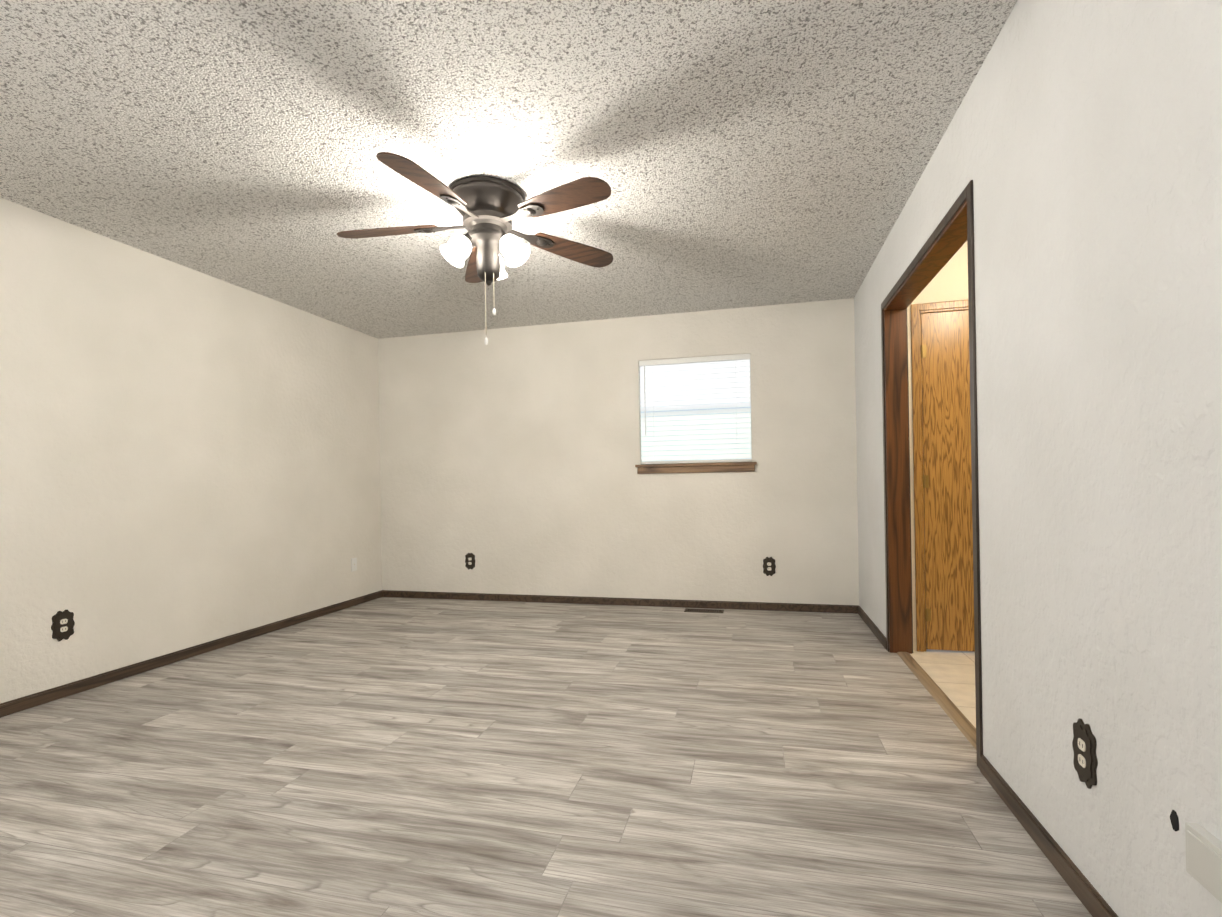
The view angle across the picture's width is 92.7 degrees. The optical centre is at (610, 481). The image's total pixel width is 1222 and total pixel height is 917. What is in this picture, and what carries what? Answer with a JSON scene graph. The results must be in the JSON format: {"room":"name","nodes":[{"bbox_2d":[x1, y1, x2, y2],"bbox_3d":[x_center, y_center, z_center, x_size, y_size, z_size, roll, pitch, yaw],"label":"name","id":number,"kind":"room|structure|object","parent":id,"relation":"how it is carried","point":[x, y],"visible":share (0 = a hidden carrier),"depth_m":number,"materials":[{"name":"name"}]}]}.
{"room":"empty bedroom","nodes":[
{"label":"empty bedroom","id":0,"kind":"room"},
{"bbox_2d":[0,197,381,703],"bbox_3d":[-2.874,-0.119,2.955,0.120,2.440,5.539,-1,0,14],"label":"wall","id":1,"kind":"structure","parent":0,"point":[189,457],"depth_m":3.47,"materials":[{"name":"beige paint"}]},
{"bbox_2d":[51,609,74,640],"bbox_3d":[-2.789,0.734,2.970,0.010,0.154,0.103,-1,0,14],"label":"outlet","id":2,"kind":"object","parent":1,"relation":"attached to","point":[63,624],"visible":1,"depth_m":2.96,"materials":[{"name":"brown metal"}]},
{"bbox_2d":[0,590,383,717],"bbox_3d":[-2.791,1.068,2.938,0.014,0.062,5.303,-1,0,14],"label":"baseboard","id":3,"kind":"structure","parent":1,"relation":"attached to","point":[36,699],"depth_m":3.44,"materials":[{"name":"brown wood"}]},
{"bbox_2d":[351,558,356,571],"bbox_3d":[-2.259,0.733,5.128,0.008,0.114,0.070,-1,0,14],"label":"outlet","id":4,"kind":"object","parent":1,"relation":"attached to","point":[353,564],"visible":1,"depth_m":5.12,"materials":[{"name":"white plastic"}]},
{"bbox_2d":[0,0,1016,338],"bbox_3d":[-0.215,-1.435,2.297,5.640,0.100,5.539,-1,0,14],"label":"ceiling","id":5,"kind":"structure","parent":0,"point":[750,152],"depth_m":2.32,"materials":[{"name":"white paint"}]},
{"bbox_2d":[337,152,612,344],"bbox_3d":[-0.617,-1.010,2.763,1.379,0.734,1.352,-1,0,14],"label":"ceiling fan","id":6,"kind":"object","parent":5,"relation":"hanging from","point":[489,209],"visible":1,"depth_m":2.71,"materials":[{"name":"brown wood"}]},
{"bbox_2d":[0,597,1091,916],"bbox_3d":[-0.173,1.105,2.294,5.640,0.100,5.539,-1,0,14],"label":"floor","id":7,"kind":"structure","parent":0,"point":[410,757],"depth_m":2.07,"materials":[{"name":"grey laminate"}]},
{"bbox_2d":[684,608,723,612],"bbox_3d":[0.747,1.041,4.679,0.310,0.004,0.110,-1,0,14],"label":"floor vent","id":8,"kind":"object","parent":7,"relation":"in","point":[704,610],"visible":1,"depth_m":4.68,"materials":[{"name":"brown metal"}]},
{"bbox_2d":[378,298,858,604],"bbox_3d":[-0.069,-0.163,5.055,4.326,2.440,0.120,-1,0,14],"label":"wall","id":9,"kind":"structure","parent":0,"point":[510,458],"depth_m":4.99,"materials":[{"name":"beige paint"}]},
{"bbox_2d":[465,553,474,569],"bbox_3d":[-1.278,0.725,5.288,0.103,0.154,0.010,-1,0,14],"label":"outlet","id":10,"kind":"object","parent":9,"relation":"attached to","point":[470,560],"visible":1,"depth_m":5.28,"materials":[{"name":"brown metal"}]},
{"bbox_2d":[384,590,855,613],"bbox_3d":[-0.108,1.026,5.002,4.180,0.062,0.014,-1,0,14],"label":"baseboard","id":11,"kind":"structure","parent":9,"relation":"attached to","point":[826,608],"depth_m":4.92,"materials":[{"name":"brown wood"}]},
{"bbox_2d":[640,361,751,464],"bbox_3d":[0.706,-0.587,4.899,0.924,0.884,0.040,-1,0,14],"label":"window","id":12,"kind":"structure","parent":9,"relation":"in","point":[751,429],"depth_m":4.77,"materials":[{"name":"white"}]},
{"bbox_2d":[639,353,750,463],"bbox_3d":[0.692,-0.588,4.841,0.912,0.872,0.066,-1,0,14],"label":"window blind","id":13,"kind":"object","parent":12,"relation":"attached to","point":[695,409],"visible":0.9,"depth_m":4.84,"materials":[{"name":"white plastic"}]},
{"bbox_2d":[635,462,756,473],"bbox_3d":[0.696,-0.108,4.826,0.990,0.077,0.110,-1,0,14],"label":"window sill","id":14,"kind":"structure","parent":9,"relation":"attached to","point":[698,467],"depth_m":4.78,"materials":[{"name":"brown wood"}]},
{"bbox_2d":[763,557,775,575],"bbox_3d":[1.266,0.682,4.663,0.103,0.154,0.010,-1,0,14],"label":"outlet","id":15,"kind":"object","parent":9,"relation":"attached to","point":[769,566],"visible":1,"depth_m":4.66,"materials":[{"name":"brown metal"}]},
{"bbox_2d":[907,241,967,650],"bbox_3d":[2.317,-0.205,3.450,1.074,2.440,0.120,-1,0,14],"label":"wall","id":16,"kind":"structure","parent":0,"point":[949,281],"depth_m":3.48,"materials":[{"name":"paint"}]},
{"bbox_2d":[911,300,968,651],"bbox_3d":[2.258,-0.029,3.461,0.872,2.089,0.130,-1,0,14],"label":"door frame","id":17,"kind":"structure","parent":16,"relation":"attached to","point":[917,310],"depth_m":3.50,"materials":[{"name":"brown wood"}]},
{"bbox_2d":[921,310,974,651],"bbox_3d":[2.239,-0.004,3.396,0.763,2.016,0.101,-1,0,14],"label":"hall door","id":18,"kind":"structure","parent":16,"relation":"in","point":[948,526],"depth_m":3.47,"materials":[{"name":"brown wood"}]},
{"bbox_2d":[854,0,1221,916],"bbox_3d":[1.311,-0.190,1.864,0.121,2.440,5.419,-1,0,14],"label":"wall","id":19,"kind":"structure","parent":0,"point":[1080,144],"depth_m":1.35,"materials":[{"name":"paint"}]},
{"bbox_2d":[856,605,886,649],"bbox_3d":[1.794,0.994,4.014,0.014,0.062,0.977,-1,0,14],"label":"baseboard","id":20,"kind":"structure","parent":19,"relation":"attached to","point":[882,639],"depth_m":3.95,"materials":[{"name":"brown wood"}]},
{"bbox_2d":[881,180,982,768],"bbox_3d":[1.542,-0.025,2.789,0.138,2.103,1.517,-1,0,14],"label":"trim","id":21,"kind":"structure","parent":19,"relation":"attached to","point":[951,234],"depth_m":3.46,"materials":[{"name":"brown wood"}]},
{"bbox_2d":[897,652,975,748],"bbox_3d":[1.569,1.022,2.785,0.070,0.010,1.407,-1,0,14],"label":"threshold","id":22,"kind":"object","parent":19,"relation":"attached to","point":[961,721],"depth_m":2.72,"materials":[{"name":"brown wood"}]},
{"bbox_2d":[980,755,1117,916],"bbox_3d":[0.986,1.003,0.729,0.014,0.062,2.756,-1,0,14],"label":"baseboard","id":23,"kind":"structure","parent":19,"relation":"attached to","point":[1090,898],"depth_m":1.58,"materials":[{"name":"brown wood"}]},
{"bbox_2d":[1072,718,1097,788],"bbox_3d":[1.150,0.662,1.419,0.010,0.154,0.103,-1,0,14],"label":"outlet","id":24,"kind":"object","parent":19,"relation":"attached to","point":[1084,745],"visible":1,"depth_m":1.41,"materials":[{"name":"brown metal"}]},
{"bbox_2d":[1185,822,1221,902],"bbox_3d":[1.042,0.666,1.005,0.023,0.090,0.117,-1,0,14],"label":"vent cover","id":25,"kind":"object","parent":19,"relation":"attached to","point":[1204,857],"visible":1,"depth_m":1.02,"materials":[{"name":"grey plastic"}]}
]}

